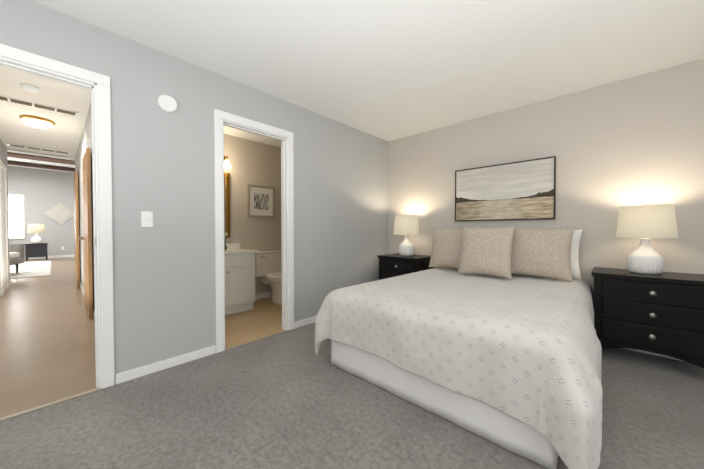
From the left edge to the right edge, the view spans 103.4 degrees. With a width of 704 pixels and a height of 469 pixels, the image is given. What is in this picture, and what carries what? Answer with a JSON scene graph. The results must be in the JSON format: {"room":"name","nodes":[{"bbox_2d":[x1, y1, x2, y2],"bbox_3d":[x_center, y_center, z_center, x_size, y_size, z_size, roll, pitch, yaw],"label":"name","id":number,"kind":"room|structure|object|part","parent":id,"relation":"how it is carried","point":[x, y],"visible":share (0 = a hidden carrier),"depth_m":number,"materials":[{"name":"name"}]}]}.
{"room":"bedroom","nodes":[
{"label":"bedroom","id":0,"kind":"room"},
{"bbox_2d":[0,138,9,280],"bbox_3d":[-4.491,-0.672,3.297,5.900,3.360,0.100,1,1,43],"label":"wall","id":1,"kind":"structure","parent":0,"point":[3,153],"depth_m":5.23,"materials":[{"name":"grey paint"}]},
{"bbox_2d":[0,160,8,295],"bbox_3d":[-5.921,-0.112,4.727,0.910,2.190,0.022,1,1,43],"label":"door frame","id":2,"kind":"structure","parent":1,"relation":"attached to","point":[4,272],"depth_m":4.75,"materials":[{"name":"white wood"}]},
{"bbox_2d":[0,281,10,297],"bbox_3d":[-4.477,0.967,3.388,5.834,0.078,0.012,1,1,43],"label":"baseboard","id":3,"kind":"structure","parent":1,"relation":"attached to","point":[4,290],"depth_m":4.78,"materials":[{"name":"white wood"}]},
{"bbox_2d":[7,150,74,172],"bbox_3d":[-9.667,-2.389,7.176,7.000,0.060,6.400,1,1,43],"label":"ceiling","id":4,"kind":"structure","parent":0,"point":[38,162],"depth_m":9.11,"materials":[{"name":"white paint"}]},
{"bbox_2d":[7,152,74,171],"bbox_3d":[-10.799,-2.316,8.236,1.640,0.119,6.380,1,1,43],"label":"beam","id":5,"kind":"structure","parent":4,"relation":"attached to","point":[37,158],"depth_m":8.94,"materials":[{"name":"brown"}]},
{"bbox_2d":[8,166,74,255],"bbox_3d":[-12.260,-0.780,9.628,0.100,3.360,6.400,1,1,43],"label":"wall","id":6,"kind":"structure","parent":0,"point":[42,191],"depth_m":10.42,"materials":[{"name":"grey paint"}]},
{"bbox_2d":[8,194,24,238],"bbox_3d":[-12.248,-0.628,9.537,0.045,1.600,1.320,1,1,43],"label":"living room window","id":7,"kind":"structure","parent":6,"relation":"in","point":[16,211],"depth_m":9.89,"materials":[{"name":"white glass"}]},
{"bbox_2d":[28,255,74,258],"bbox_3d":[-12.219,0.857,9.618,0.012,0.088,6.400,1,1,43],"label":"baseboard","id":8,"kind":"structure","parent":6,"relation":"attached to","point":[53,256],"depth_m":10.60,"materials":[{"name":"white wood"}]},
{"bbox_2d":[44,202,73,224],"bbox_3d":[-11.184,-0.797,10.675,0.040,0.869,0.869,1,1,43],"label":"artwork","id":9,"kind":"object","parent":6,"relation":"attached to","point":[60,213],"visible":0.9,"depth_m":10.66},
{"bbox_2d":[0,65,90,158],"bbox_3d":[-4.150,-1.974,3.655,5.920,0.750,1.120,1,1,43],"label":"ceiling","id":10,"kind":"structure","parent":0,"point":[64,132],"depth_m":3.67,"materials":[{"name":"white paint"}]},
{"bbox_2d":[20,84,39,92],"bbox_3d":[-3.462,-1.566,2.991,0.140,0.042,0.140,1,1,43],"label":"smoke detector","id":11,"kind":"object","parent":10,"relation":"attached to","point":[30,88],"visible":1,"depth_m":2.96,"materials":[{"name":"white plastic"}]},
{"bbox_2d":[19,115,54,128],"bbox_3d":[-4.383,-1.538,3.880,0.336,0.128,0.336,1,1,43],"label":"hall ceiling light","id":12,"kind":"object","parent":10,"relation":"attached to","point":[37,122],"visible":0.98,"depth_m":3.80,"materials":[{"name":"white glass"}]},
{"bbox_2d":[7,143,70,153],"bbox_3d":[-5.909,-1.620,5.278,0.160,0.012,0.800,1,1,43],"label":"ceiling vent","id":13,"kind":"object","parent":10,"relation":"in","point":[22,146],"visible":1,"depth_m":5.22,"materials":[{"name":"white"}]},
{"bbox_2d":[0,95,78,115],"bbox_3d":[-3.900,-1.588,3.401,0.160,0.012,0.800,1,1,43],"label":"ceiling vent","id":14,"kind":"object","parent":10,"relation":"in","point":[32,104],"visible":0.94,"depth_m":3.42,"materials":[{"name":"white metal"}]},
{"bbox_2d":[75,104,94,310],"bbox_3d":[-3.794,-0.685,4.042,5.900,3.360,0.100,1,1,43],"label":"wall","id":15,"kind":"structure","parent":0,"point":[85,140],"depth_m":4.56,"materials":[{"name":"grey paint"}]},
{"bbox_2d":[73,171,79,287],"bbox_3d":[-5.221,-0.090,5.271,0.750,2.112,0.036,1,1,43],"label":"hall door","id":16,"kind":"structure","parent":15,"relation":"in","point":[76,232],"depth_m":5.03,"materials":[{"name":"brown wood"}]},
{"bbox_2d":[79,148,92,317],"bbox_3d":[-3.407,-0.016,3.545,0.760,2.022,0.082,1,1,43],"label":"hall door","id":17,"kind":"structure","parent":15,"relation":"in","point":[87,231],"depth_m":3.33,"materials":[{"name":"brown wood"}]},
{"bbox_2d":[80,283,94,319],"bbox_3d":[-3.857,0.956,4.052,5.834,0.078,0.012,1,1,43],"label":"baseboard","id":18,"kind":"structure","parent":15,"relation":"attached to","point":[81,287],"depth_m":4.50,"materials":[{"name":"white wood"}]},
{"bbox_2d":[0,0,387,383],"bbox_3d":[-1.193,-0.353,2.437,0.100,2.750,5.000,1,1,43],"label":"wall","id":19,"kind":"structure","parent":0,"point":[164,284],"depth_m":2.21,"materials":[{"name":"grey paint"}]},
{"bbox_2d":[0,43,114,388],"bbox_3d":[-1.983,-0.010,1.598,0.132,2.092,0.911,1,1,43],"label":"door frame","id":20,"kind":"structure","parent":19,"relation":"attached to","point":[97,84],"depth_m":1.85,"materials":[{"name":"white wood"}]},
{"bbox_2d":[0,330,287,420],"bbox_3d":[-1.440,1.025,2.116,0.034,0.006,2.224,1,1,43],"label":"threshold","id":21,"kind":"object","parent":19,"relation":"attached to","point":[46,405],"depth_m":1.74,"materials":[{"name":"beige wood"}]},
{"bbox_2d":[141,211,152,226],"bbox_3d":[-1.495,-0.111,2.033,0.016,0.116,0.072,1,1,43],"label":"light switch","id":22,"kind":"object","parent":19,"relation":"attached to","point":[146,218],"visible":1,"depth_m":2.03,"materials":[{"name":"white plastic"}]},
{"bbox_2d":[116,346,215,383],"bbox_3d":[-1.401,0.993,2.155,0.012,0.068,0.659,1,1,43],"label":"baseboard","id":23,"kind":"structure","parent":19,"relation":"attached to","point":[154,367],"depth_m":2.11,"materials":[{"name":"white wood"}]},
{"bbox_2d":[157,94,177,112],"bbox_3d":[-1.399,-0.998,2.115,0.024,0.132,0.132,1,1,43],"label":"smoke detector","id":24,"kind":"object","parent":19,"relation":"attached to","point":[167,103],"visible":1,"depth_m":2.10,"materials":[{"name":"white plastic"}]},
{"bbox_2d":[214,109,293,352],"bbox_3d":[-0.940,-0.029,2.714,0.132,2.092,0.802,1,1,43],"label":"door frame","id":25,"kind":"structure","parent":19,"relation":"attached to","point":[222,119],"depth_m":2.69,"materials":[{"name":"white wood"}]},
{"bbox_2d":[294,316,316,328],"bbox_3d":[-0.040,0.968,3.611,0.012,0.068,1.702,1,1,43],"label":"baseboard","id":26,"kind":"structure","parent":19,"relation":"attached to","point":[307,321],"depth_m":3.08,"materials":[{"name":"white wood"}]},
{"bbox_2d":[224,134,280,293],"bbox_3d":[-1.601,-0.237,4.155,0.100,2.460,3.050,1,1,43],"label":"wall","id":27,"kind":"structure","parent":0,"point":[253,162],"depth_m":4.19,"materials":[{"name":"beige paint"}]},
{"bbox_2d":[224,172,229,237],"bbox_3d":[-1.931,-0.407,3.698,0.037,0.905,0.615,1,1,43],"label":"bathroom mirror","id":28,"kind":"object","parent":27,"relation":"attached to","point":[227,202],"visible":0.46,"depth_m":3.88,"materials":[{"name":"gold metal"}]},
{"bbox_2d":[224,156,230,168],"bbox_3d":[-1.888,-0.999,3.643,0.162,0.178,0.588,1,1,43],"label":"sconce","id":29,"kind":"object","parent":27,"relation":"attached to","point":[227,164],"visible":0.25,"depth_m":3.79,"materials":[{"name":"white glass"}]},
{"bbox_2d":[247,184,274,217],"bbox_3d":[-1.392,-0.507,4.281,0.025,0.485,0.445,1,1,43],"label":"picture","id":30,"kind":"object","parent":27,"relation":"attached to","point":[260,201],"visible":1,"depth_m":4.27,"materials":[{"name":"beige paper"}]},
{"bbox_2d":[255,291,271,299],"bbox_3d":[-1.560,0.950,4.137,0.012,0.088,3.050,1,1,43],"label":"baseboard","id":31,"kind":"structure","parent":27,"relation":"attached to","point":[263,295],"depth_m":4.33,"materials":[{"name":"white wood"}]},
{"bbox_2d":[224,126,280,147],"bbox_3d":[-1.064,-1.428,3.633,1.370,0.060,3.050,1,1,43],"label":"ceiling","id":32,"kind":"structure","parent":0,"point":[249,136],"depth_m":3.98,"materials":[{"name":"white paint"}]},
{"bbox_2d":[0,257,703,468],"bbox_3d":[-5.505,1.018,4.438,16.900,0.060,8.000,1,1,43],"label":"floor","id":33,"kind":"structure","parent":0,"point":[289,399],"depth_m":1.64,"materials":[{"name":"carpet"}]},
{"bbox_2d":[10,260,51,278],"bbox_3d":[-9.709,0.941,6.895,4.600,0.012,3.050,1,1,43],"label":"living room rug","id":34,"kind":"object","parent":33,"relation":"on","point":[33,269],"visible":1,"depth_m":7.36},
{"bbox_2d":[9,243,24,273],"bbox_3d":[-8.239,0.439,6.201,0.944,1.015,0.991,0,1,-27],"label":"armchair","id":35,"kind":"object","parent":34,"relation":"on","point":[16,254],"visible":0.69,"depth_m":6.67,"materials":[{"name":"grey fabric"}]},
{"bbox_2d":[24,243,47,260],"bbox_3d":[-11.025,0.600,9.729,0.540,0.572,0.540,1,1,43],"label":"side table","id":36,"kind":"object","parent":33,"relation":"on","point":[36,250],"visible":0.96,"depth_m":9.56,"materials":[{"name":"grey wood"}]},
{"bbox_2d":[27,223,45,243],"bbox_3d":[-11.025,-0.047,9.718,0.430,0.719,0.430,1,1,43],"label":"lamp","id":37,"kind":"object","parent":36,"relation":"on","point":[36,228],"visible":1,"depth_m":9.62,"materials":[{"name":"white ceramic"}]},
{"bbox_3d":[-11.025,-0.202,9.715,0.430,0.319,0.430,1,1,43],"label":"lamp shade","id":38,"kind":"part","parent":37,"relation":"part of","materials":[{"name":"white fabric"}]},
{"bbox_2d":[225,243,256,314],"bbox_3d":[-1.740,0.557,3.536,0.557,0.894,0.895,1,1,43],"label":"bathroom vanity","id":39,"kind":"object","parent":33,"relation":"on","point":[239,280],"visible":0.38,"depth_m":3.54,"materials":[{"name":"white wood"}]},
{"bbox_2d":[224,231,227,250],"bbox_3d":[-1.670,0.079,3.627,0.100,0.264,0.102,1,1,43],"label":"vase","id":40,"kind":"object","parent":39,"relation":"on","point":[225,236],"visible":0.54,"depth_m":3.61,"materials":[{"name":"ceramic"}]},
{"bbox_2d":[255,249,281,304],"bbox_3d":[-1.117,0.622,4.080,0.710,0.745,0.572,1,1,43],"label":"toilet","id":41,"kind":"object","parent":33,"relation":"on","point":[268,267],"visible":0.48,"depth_m":4.08,"materials":[{"name":"white ceramic"}]},
{"bbox_2d":[377,253,434,279],"bbox_3d":[0.725,0.643,3.744,0.628,0.715,0.481,1,1,43],"label":"nightstand","id":42,"kind":"object","parent":33,"relation":"on","point":[393,265],"visible":0.4,"depth_m":3.59,"materials":[{"name":"black wood"}]},
{"bbox_2d":[393,213,418,255],"bbox_3d":[0.730,-0.003,3.739,0.344,0.575,0.344,1,1,43],"label":"lamp","id":43,"kind":"object","parent":42,"relation":"on","point":[406,225],"visible":1,"depth_m":3.63,"materials":[{"name":"white ceramic"}]},
{"bbox_3d":[0.730,-0.127,3.737,0.344,0.255,0.344,1,1,43],"label":"lamp shade","id":44,"kind":"part","parent":43,"relation":"part of","materials":[{"name":"white fabric"}]},
{"bbox_2d":[315,226,601,468],"bbox_3d":[0.999,0.479,2.341,1.683,1.103,2.050,1,1,43],"label":"bed","id":45,"kind":"object","parent":33,"relation":"on","point":[489,334],"visible":1,"depth_m":1.59,"materials":[{"name":"white fabric"}]},
{"bbox_2d":[458,226,514,278],"bbox_3d":[1.304,0.161,2.723,0.520,0.520,0.191,1,-13,43],"label":"pillow","id":46,"kind":"object","parent":45,"relation":"on","point":[487,251],"depth_m":2.64,"materials":[{"name":"beige fabric"}]},
{"bbox_2d":[570,229,582,278],"bbox_3d":[1.850,0.175,2.772,0.720,0.480,0.174,1,-8,43],"label":"pillow","id":47,"kind":"object","parent":45,"relation":"on","point":[574,256],"depth_m":2.55,"materials":[{"name":"white fabric"}]},
{"bbox_2d":[591,267,703,367],"bbox_3d":[2.365,0.669,2.211,0.688,0.715,0.481,1,1,43],"label":"nightstand","id":48,"kind":"object","parent":33,"relation":"on","point":[662,313],"visible":0.92,"depth_m":2.07,"materials":[{"name":"black wood"}]},
{"bbox_2d":[616,201,677,274],"bbox_3d":[2.348,0.022,2.227,0.344,0.575,0.344,1,1,43],"label":"lamp","id":49,"kind":"object","parent":48,"relation":"on","point":[645,223],"visible":1,"depth_m":2.14,"materials":[{"name":"white ceramic"}]},
{"bbox_3d":[2.348,-0.102,2.225,0.344,0.255,0.344,1,1,43],"label":"lamp shade","id":50,"kind":"part","parent":49,"relation":"part of","materials":[{"name":"white fabric"}]},
{"bbox_2d":[31,0,703,140],"bbox_3d":[0.268,-1.385,1.054,3.900,0.060,5.000,1,1,43],"label":"ceiling","id":51,"kind":"structure","parent":0,"point":[388,70],"depth_m":2.03,"materials":[{"name":"white paint"}]},
{"bbox_2d":[388,58,703,301],"bbox_3d":[2.046,-0.216,2.902,4.000,2.460,0.100,1,1,43],"label":"wall","id":52,"kind":"structure","parent":0,"point":[613,147],"depth_m":2.61,"materials":[{"name":"beige paint"}]},
{"bbox_2d":[455,156,555,220],"bbox_3d":[1.674,-0.475,3.144,1.020,0.630,0.041,1,1,43],"label":"landscape picture","id":53,"kind":"object","parent":52,"relation":"attached to","point":[523,190],"visible":0.98,"depth_m":3.08,"materials":[{"name":"paper"}]},
{"bbox_2d":[622,348,684,361],"bbox_3d":[1.970,0.980,2.915,3.900,0.068,0.015,1,1,43],"label":"baseboard","id":54,"kind":"structure","parent":52,"relation":"attached to","point":[641,351],"depth_m":2.36,"materials":[{"name":"white wood"}]}
]}

